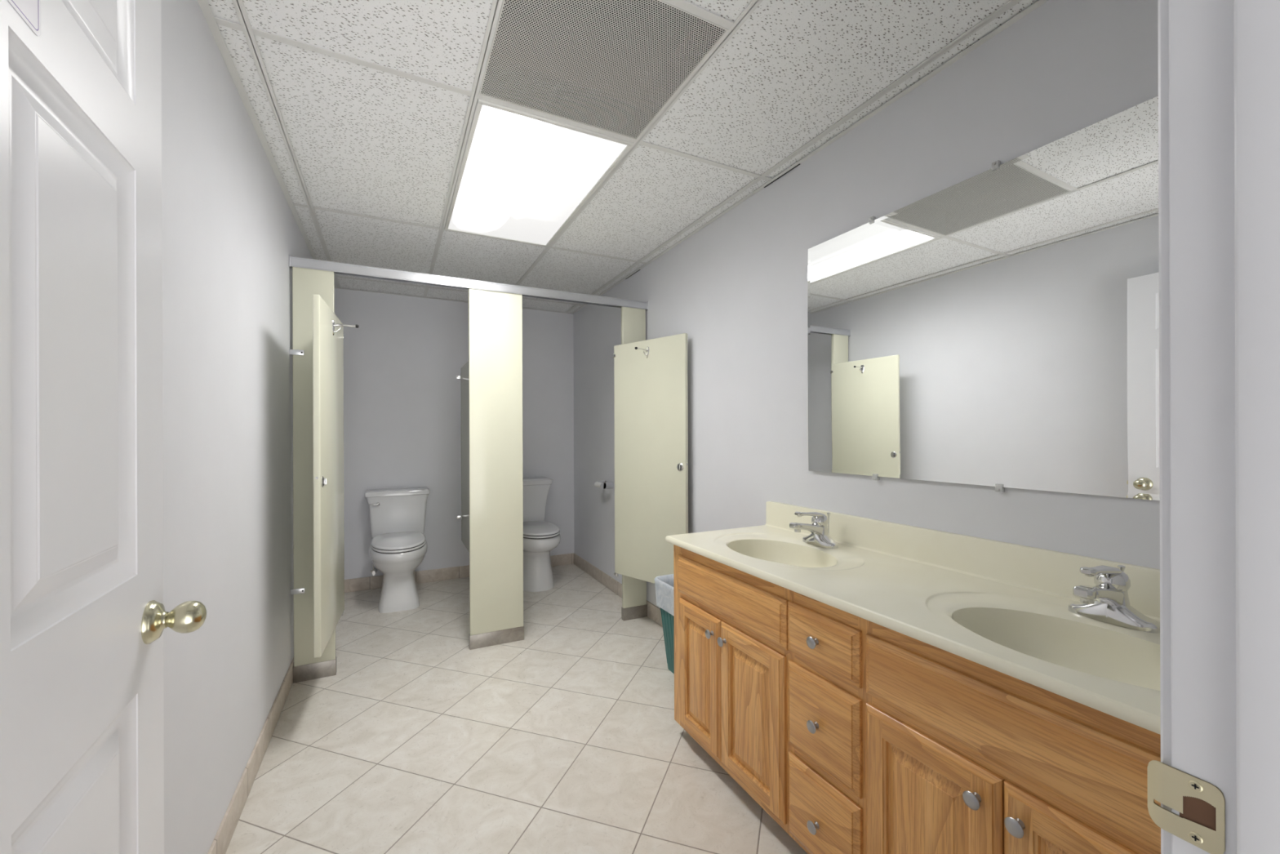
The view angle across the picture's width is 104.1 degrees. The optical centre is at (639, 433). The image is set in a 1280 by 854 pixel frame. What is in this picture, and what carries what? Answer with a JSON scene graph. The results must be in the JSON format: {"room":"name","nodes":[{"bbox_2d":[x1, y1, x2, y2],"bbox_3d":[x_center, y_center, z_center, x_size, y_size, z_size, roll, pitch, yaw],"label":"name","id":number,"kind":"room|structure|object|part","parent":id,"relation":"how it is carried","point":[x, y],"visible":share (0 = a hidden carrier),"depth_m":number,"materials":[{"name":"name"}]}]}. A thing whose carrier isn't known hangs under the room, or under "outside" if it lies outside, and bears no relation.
{"room":"public restroom","nodes":[
{"label":"public restroom","id":0,"kind":"room"},
{"bbox_2d":[7,0,40,35],"bbox_3d":[-0.606,-0.463,0.459,0.001,0.073,0.186,0,0,-29],"label":"panel","id":1,"kind":"object","parent":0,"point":[29,11],"visible":1,"depth_m":0.53,"materials":[{"name":"plastic"}]},
{"bbox_2d":[160,0,312,853],"bbox_3d":[-1.514,-0.070,1.919,0.100,2.613,4.425,0,0,-27],"label":"wall","id":2,"kind":"structure","parent":0,"point":[230,231],"depth_m":1.45,"materials":[{"name":"paint"}]},
{"bbox_2d":[207,657,293,853],"bbox_3d":[-1.443,1.187,1.907,0.009,0.100,4.305,0,0,-27],"label":"baseboard","id":3,"kind":"structure","parent":2,"relation":"attached to","point":[220,845],"depth_m":1.72,"materials":[{"name":"tile"}]},
{"bbox_2d":[334,288,573,579],"bbox_3d":[-1.542,-0.070,4.321,1.995,2.613,0.100,0,0,-27],"label":"wall","id":4,"kind":"structure","parent":0,"point":[405,357],"depth_m":4.16,"materials":[{"name":"paint"}]},
{"bbox_2d":[370,562,377,575],"bbox_3d":[-2.080,0.954,3.920,0.055,0.332,0.145,0,0,-37],"label":"supply valve","id":5,"kind":"object","parent":4,"relation":"attached to","point":[374,570],"visible":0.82,"depth_m":3.92,"materials":[{"name":"silver metal"}]},
{"bbox_2d":[344,553,573,592],"bbox_3d":[-1.513,1.187,4.272,1.977,0.100,0.009,0,0,-27],"label":"baseboard","id":6,"kind":"structure","parent":4,"relation":"attached to","point":[455,572],"depth_m":4.16,"materials":[{"name":"tile"}]},
{"bbox_2d":[456,361,469,551],"bbox_3d":[-1.193,0.178,3.609,0.090,1.465,1.484,0,0,-27],"label":"divider panel","id":7,"kind":"object","parent":4,"relation":"attached to","point":[464,517],"visible":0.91,"depth_m":4.01,"materials":[{"name":"metal"}]},
{"bbox_3d":[-1.186,0.178,3.596,0.025,1.465,1.455,0,0,-27],"label":"panel","id":8,"kind":"part","parent":7,"relation":"part of","materials":[{"name":"metal"}]},
{"bbox_2d":[225,564,807,853],"bbox_3d":[-0.464,1.273,2.060,3.000,0.080,5.105,0,0,-27],"label":"floor","id":9,"kind":"structure","parent":0,"point":[566,737],"depth_m":1.96,"materials":[{"name":"tile"}]},
{"bbox_2d":[289,266,336,683],"bbox_3d":[-1.651,0.195,2.522,0.192,2.085,0.041,0,0,-27],"label":"pilaster","id":10,"kind":"object","parent":9,"relation":"on","point":[306,282],"visible":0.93,"depth_m":2.49,"materials":[{"name":"metal"}]},
{"bbox_2d":[312,293,359,657],"bbox_3d":[-1.373,0.184,2.311,0.129,1.492,0.599,0,0,-23],"label":"door","id":11,"kind":"structure","parent":10,"relation":"attached to","point":[328,336],"depth_m":2.16,"materials":[{"name":"metal"}]},
{"bbox_3d":[-1.419,0.173,2.286,0.025,1.470,0.588,0,0,-23],"label":"panel","id":12,"kind":"part","parent":11,"relation":"part of","materials":[{"name":"metal"}]},
{"bbox_2d":[364,486,430,613],"bbox_3d":[-1.788,0.841,3.698,0.452,0.794,0.786,0,0,-27],"label":"toilet","id":13,"kind":"object","parent":9,"relation":"on","point":[398,545],"visible":1,"depth_m":3.59,"materials":[{"name":"ceramic"}]},
{"bbox_3d":[-2.004,0.539,3.769,0.073,0.028,0.025,0,0,-27],"label":"flush lever","id":14,"kind":"part","parent":13,"relation":"part of","materials":[{"name":"silver metal"}]},
{"bbox_3d":[-1.912,0.642,3.944,0.432,0.321,0.222,0,0,-27],"label":"tank","id":15,"kind":"part","parent":13,"relation":"part of","materials":[{"name":"ceramic"}]},
{"bbox_3d":[-1.912,0.463,3.943,0.452,0.038,0.239,0,0,-27],"label":"tank lid","id":16,"kind":"part","parent":13,"relation":"part of","materials":[{"name":"ceramic"}]},
{"bbox_3d":[-1.742,0.794,3.606,0.360,0.014,0.579,0,0,-27],"label":"seat","id":17,"kind":"part","parent":13,"relation":"part of","materials":[{"name":"plastic"}]},
{"bbox_3d":[-1.746,0.774,3.612,0.355,0.016,0.587,0,0,-27],"label":"seat lid","id":18,"kind":"part","parent":13,"relation":"part of","materials":[{"name":"plastic"}]},
{"bbox_2d":[468,288,524,649],"bbox_3d":[-0.843,0.192,2.928,0.311,2.085,0.038,0,0,-27],"label":"pilaster","id":19,"kind":"object","parent":9,"relation":"on","point":[495,465],"visible":0.88,"depth_m":2.91,"materials":[{"name":"metal"}]},
{"bbox_2d":[288,254,648,311],"bbox_3d":[-0.849,-0.854,2.926,1.993,0.059,0.054,0,0,-27],"label":"header rail","id":20,"kind":"object","parent":19,"relation":"attached to","point":[343,268],"visible":0.88,"depth_m":2.81,"materials":[{"name":"metal"}]},
{"bbox_2d":[523,476,560,591],"bbox_3d":[-0.892,0.816,4.146,0.448,0.838,0.786,0,0,-27],"label":"toilet","id":21,"kind":"object","parent":9,"relation":"on","point":[540,536],"visible":0.69,"depth_m":3.94,"materials":[{"name":"ceramic"}]},
{"bbox_3d":[-1.014,0.623,4.388,0.424,0.345,0.231,0,0,-27],"label":"tank","id":22,"kind":"part","parent":21,"relation":"part of","materials":[{"name":"ceramic"}]},
{"bbox_3d":[-1.013,0.423,4.385,0.448,0.053,0.251,0,0,-27],"label":"tank lid","id":23,"kind":"part","parent":21,"relation":"part of","materials":[{"name":"ceramic"}]},
{"bbox_3d":[-0.849,0.770,4.060,0.355,0.016,0.587,0,0,-27],"label":"seat lid","id":24,"kind":"part","parent":21,"relation":"part of","materials":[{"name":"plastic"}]},
{"bbox_3d":[-0.846,0.791,4.053,0.360,0.014,0.579,0,0,-27],"label":"seat","id":25,"kind":"part","parent":21,"relation":"part of","materials":[{"name":"plastic"}]},
{"bbox_2d":[621,306,647,620],"bbox_3d":[-0.040,0.189,3.328,0.176,2.085,0.038,0,0,-27],"label":"pilaster","id":26,"kind":"object","parent":9,"relation":"on","point":[634,606],"visible":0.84,"depth_m":3.31,"materials":[{"name":"metal"}]},
{"bbox_2d":[613,333,688,583],"bbox_3d":[0.015,0.179,2.999,0.598,1.492,0.129,0,0,43],"label":"door","id":27,"kind":"structure","parent":26,"relation":"attached to","point":[651,376],"depth_m":3.01,"materials":[{"name":"metal"}]},
{"bbox_2d":[660,608,674,673],"bbox_3d":[0.274,0.997,2.554,0.276,0.466,0.352,0,0,-27],"label":"waste bin","id":28,"kind":"object","parent":9,"relation":"on","point":[668,620],"visible":0.2,"depth_m":2.56,"materials":[{"name":"green plastic"}]},
{"bbox_2d":[654,573,674,616],"bbox_3d":[0.274,0.955,2.554,0.288,0.386,0.364,0,0,-27],"label":"liner","id":29,"kind":"object","parent":28,"relation":"in","point":[664,584],"visible":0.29,"depth_m":2.56,"materials":[{"name":"white plastic"}]},
{"bbox_2d":[673,544,1160,853],"bbox_3d":[0.685,0.835,1.476,0.550,0.787,1.508,0,0,-27],"label":"vanity cabinet","id":30,"kind":"object","parent":9,"relation":"on","point":[855,734],"visible":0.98,"depth_m":1.16,"materials":[{"name":"brown wood"}]},
{"bbox_3d":[0.220,0.902,1.865,0.018,0.492,0.276,0,0,-27],"label":"door","id":31,"kind":"part","parent":30,"relation":"part of","materials":[{"name":"brown wood"}]},
{"bbox_3d":[0.246,0.710,1.764,0.025,0.032,0.032,0,0,-27],"label":"knob","id":32,"kind":"part","parent":30,"relation":"part of","materials":[{"name":"silver metal"}]},
{"bbox_3d":[0.280,0.709,1.698,0.025,0.032,0.032,0,0,-27],"label":"knob","id":33,"kind":"part","parent":30,"relation":"part of","materials":[{"name":"silver metal"}]},
{"bbox_3d":[0.352,0.901,1.600,0.018,0.492,0.311,0,0,-27],"label":"door","id":34,"kind":"part","parent":30,"relation":"part of","materials":[{"name":"brown wood"}]},
{"bbox_3d":[0.463,0.782,1.331,0.025,0.032,0.032,0,0,-27],"label":"knob","id":35,"kind":"part","parent":30,"relation":"part of","materials":[{"name":"silver metal"}]},
{"bbox_3d":[0.462,0.558,1.331,0.025,0.032,0.032,0,0,-27],"label":"knob","id":36,"kind":"part","parent":30,"relation":"part of","materials":[{"name":"silver metal"}]},
{"bbox_3d":[0.464,1.050,1.331,0.025,0.032,0.032,0,0,-27],"label":"knob","id":37,"kind":"part","parent":30,"relation":"part of","materials":[{"name":"silver metal"}]},
{"bbox_3d":[0.483,0.557,1.335,0.018,0.141,0.248,0,0,-27],"label":"drawer","id":38,"kind":"part","parent":30,"relation":"part of","materials":[{"name":"brown wood"}]},
{"bbox_3d":[0.484,0.778,1.335,0.018,0.241,0.248,0,0,-27],"label":"drawer","id":39,"kind":"part","parent":30,"relation":"part of","materials":[{"name":"brown wood"}]},
{"bbox_3d":[0.485,1.039,1.335,0.018,0.231,0.248,0,0,-27],"label":"drawer","id":40,"kind":"part","parent":30,"relation":"part of","materials":[{"name":"brown wood"}]},
{"bbox_2d":[665,501,1160,734],"bbox_3d":[0.697,0.441,1.457,0.546,0.267,1.572,0,0,-27],"label":"countertop","id":41,"kind":"structure","parent":30,"relation":"on","point":[1002,606],"depth_m":1.25,"materials":[{"name":"stone"}]},
{"bbox_2d":[789,511,838,548],"bbox_3d":[0.634,0.352,1.871,0.178,0.129,0.146,0,0,0],"label":"faucet","id":42,"kind":"object","parent":41,"relation":"on","point":[820,535],"visible":1,"depth_m":1.84,"materials":[{"name":"silver metal"}]},
{"bbox_3d":[0.627,0.360,1.848,0.172,0.066,0.058,0,0,-27],"label":"spout","id":43,"kind":"part","parent":42,"relation":"part of","materials":[{"name":"silver metal"}]},
{"bbox_3d":[0.635,0.319,1.852,0.147,0.062,0.060,0,0,-27],"label":"lever handle","id":44,"kind":"part","parent":42,"relation":"part of","materials":[{"name":"silver metal"}]},
{"bbox_3d":[0.716,0.359,1.892,0.013,0.116,0.013,0,0,-27],"label":"lift rod","id":45,"kind":"part","parent":42,"relation":"part of","materials":[{"name":"silver metal"}]},
{"bbox_2d":[1068,564,1159,633],"bbox_3d":[1.008,0.351,1.108,0.178,0.129,0.146,0,0,0],"label":"faucet","id":46,"kind":"object","parent":41,"relation":"on","point":[1111,605],"visible":0.99,"depth_m":1.08,"materials":[{"name":"silver metal"}]},
{"bbox_3d":[1.001,0.358,1.085,0.172,0.066,0.058,0,0,-27],"label":"spout","id":47,"kind":"part","parent":46,"relation":"part of","materials":[{"name":"silver metal"}]},
{"bbox_3d":[1.010,0.317,1.089,0.147,0.062,0.060,0,0,-27],"label":"lever handle","id":48,"kind":"part","parent":46,"relation":"part of","materials":[{"name":"silver metal"}]},
{"bbox_3d":[1.090,0.357,1.129,0.013,0.116,0.013,0,0,-27],"label":"lift rod","id":49,"kind":"part","parent":46,"relation":"part of","materials":[{"name":"silver metal"}]},
{"bbox_3d":[0.615,0.900,1.074,0.018,0.492,0.300,0,0,-27],"label":"door","id":50,"kind":"part","parent":30,"relation":"part of","materials":[{"name":"brown wood"}]},
{"bbox_3d":[0.645,0.708,0.965,0.025,0.032,0.032,0,0,-27],"label":"knob","id":51,"kind":"part","parent":30,"relation":"part of","materials":[{"name":"silver metal"}]},
{"bbox_3d":[0.678,0.708,0.899,0.025,0.032,0.032,0,0,-27],"label":"knob","id":52,"kind":"part","parent":30,"relation":"part of","materials":[{"name":"silver metal"}]},
{"bbox_3d":[0.739,0.900,0.825,0.018,0.492,0.250,0,0,-27],"label":"door","id":53,"kind":"part","parent":30,"relation":"part of","materials":[{"name":"brown wood"}]},
{"bbox_2d":[197,0,1048,313],"bbox_3d":[-0.559,-1.254,2.341,1.995,0.252,4.325,0,0,-27],"label":"ceiling","id":54,"kind":"structure","parent":0,"point":[361,113],"depth_m":1.77,"materials":[{"name":"tile"}]},
{"bbox_2d":[444,98,633,247],"bbox_3d":[-0.553,-1.175,2.350,0.583,0.108,1.192,0,0,-27],"label":"ceiling lamp","id":55,"kind":"object","parent":54,"relation":"attached to","point":[522,176],"visible":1,"depth_m":2.16,"materials":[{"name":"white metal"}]},
{"bbox_2d":[479,0,728,140],"bbox_3d":[-0.144,-1.201,1.532,0.586,0.143,0.586,0,0,-27],"label":"ceiling vent","id":56,"kind":"object","parent":54,"relation":"in","point":[612,66],"visible":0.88,"depth_m":1.56,"materials":[{"name":"metal"}]},
{"bbox_2d":[573,0,1159,608],"bbox_3d":[0.361,-0.076,2.854,0.100,2.613,4.425,0,0,-27],"label":"wall","id":57,"kind":"structure","parent":0,"point":[737,286],"depth_m":1.96,"materials":[{"name":"paint"}]},
{"bbox_2d":[594,480,613,488],"bbox_3d":[-0.287,0.406,3.924,0.105,0.048,0.140,0,0,-27],"label":"paper holder","id":58,"kind":"object","parent":57,"relation":"attached to","point":[602,484],"visible":1,"depth_m":3.87,"materials":[{"name":"metal"}]},
{"bbox_2d":[573,552,662,626],"bbox_3d":[-0.021,1.181,3.505,0.009,0.100,2.715,0,0,-27],"label":"baseboard","id":59,"kind":"structure","parent":57,"relation":"attached to","point":[654,612],"depth_m":3.95,"materials":[{"name":"tile"}]},
{"bbox_2d":[764,501,1159,621],"bbox_3d":[0.917,0.372,1.591,0.032,0.129,1.529,0,0,-27],"label":"backsplash","id":60,"kind":"structure","parent":57,"relation":"attached to","point":[1051,572],"depth_m":1.45,"materials":[{"name":"stone"}]},
{"bbox_2d":[807,95,1159,500],"bbox_3d":[0.962,-0.302,1.514,0.018,0.936,1.198,0,0,-27],"label":"wall mirror","id":61,"kind":"object","parent":57,"relation":"attached to","point":[998,326],"visible":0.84,"depth_m":1.39,"materials":[{"name":"clear glass"}]},
{"bbox_3d":[0.438,-0.077,0.353,2.195,2.613,0.120,0,0,-27],"label":"wall","id":62,"kind":"structure","parent":0,"visible":0},
{"bbox_2d":[0,0,206,853],"bbox_3d":[-0.611,0.212,0.457,0.156,2.020,0.932,0,0,-29],"label":"door","id":63,"kind":"structure","parent":62,"relation":"in","point":[84,618],"depth_m":0.62,"materials":[{"name":"paint"}]},
{"bbox_3d":[-0.762,0.305,0.823,0.070,0.068,0.068,0,0,-29],"label":"knob","id":64,"kind":"part","parent":63,"relation":"part of","materials":[{"name":"gold metal"}]},
{"bbox_2d":[1157,0,1171,853],"bbox_3d":[0.043,0.176,0.231,1.044,2.111,0.016,0,0,-27],"label":"trim","id":65,"kind":"structure","parent":62,"relation":"attached to","point":[1162,5],"depth_m":0.44,"materials":[{"name":"paint"}]},
{"bbox_2d":[1146,760,1225,853],"bbox_3d":[0.461,0.315,0.423,0.005,0.057,0.047,0,0,-22],"label":"strike plate","id":66,"kind":"object","parent":62,"relation":"attached to","point":[1200,804],"visible":1,"depth_m":0.42,"materials":[{"name":"gold metal"}]},
{"bbox_2d":[1168,0,1279,853],"bbox_3d":[0.073,0.197,0.170,0.958,2.068,0.123,0,0,-27],"label":"trim","id":67,"kind":"structure","parent":62,"relation":"attached to","point":[1224,55],"depth_m":0.40,"materials":[{"name":"paint"}]}
]}

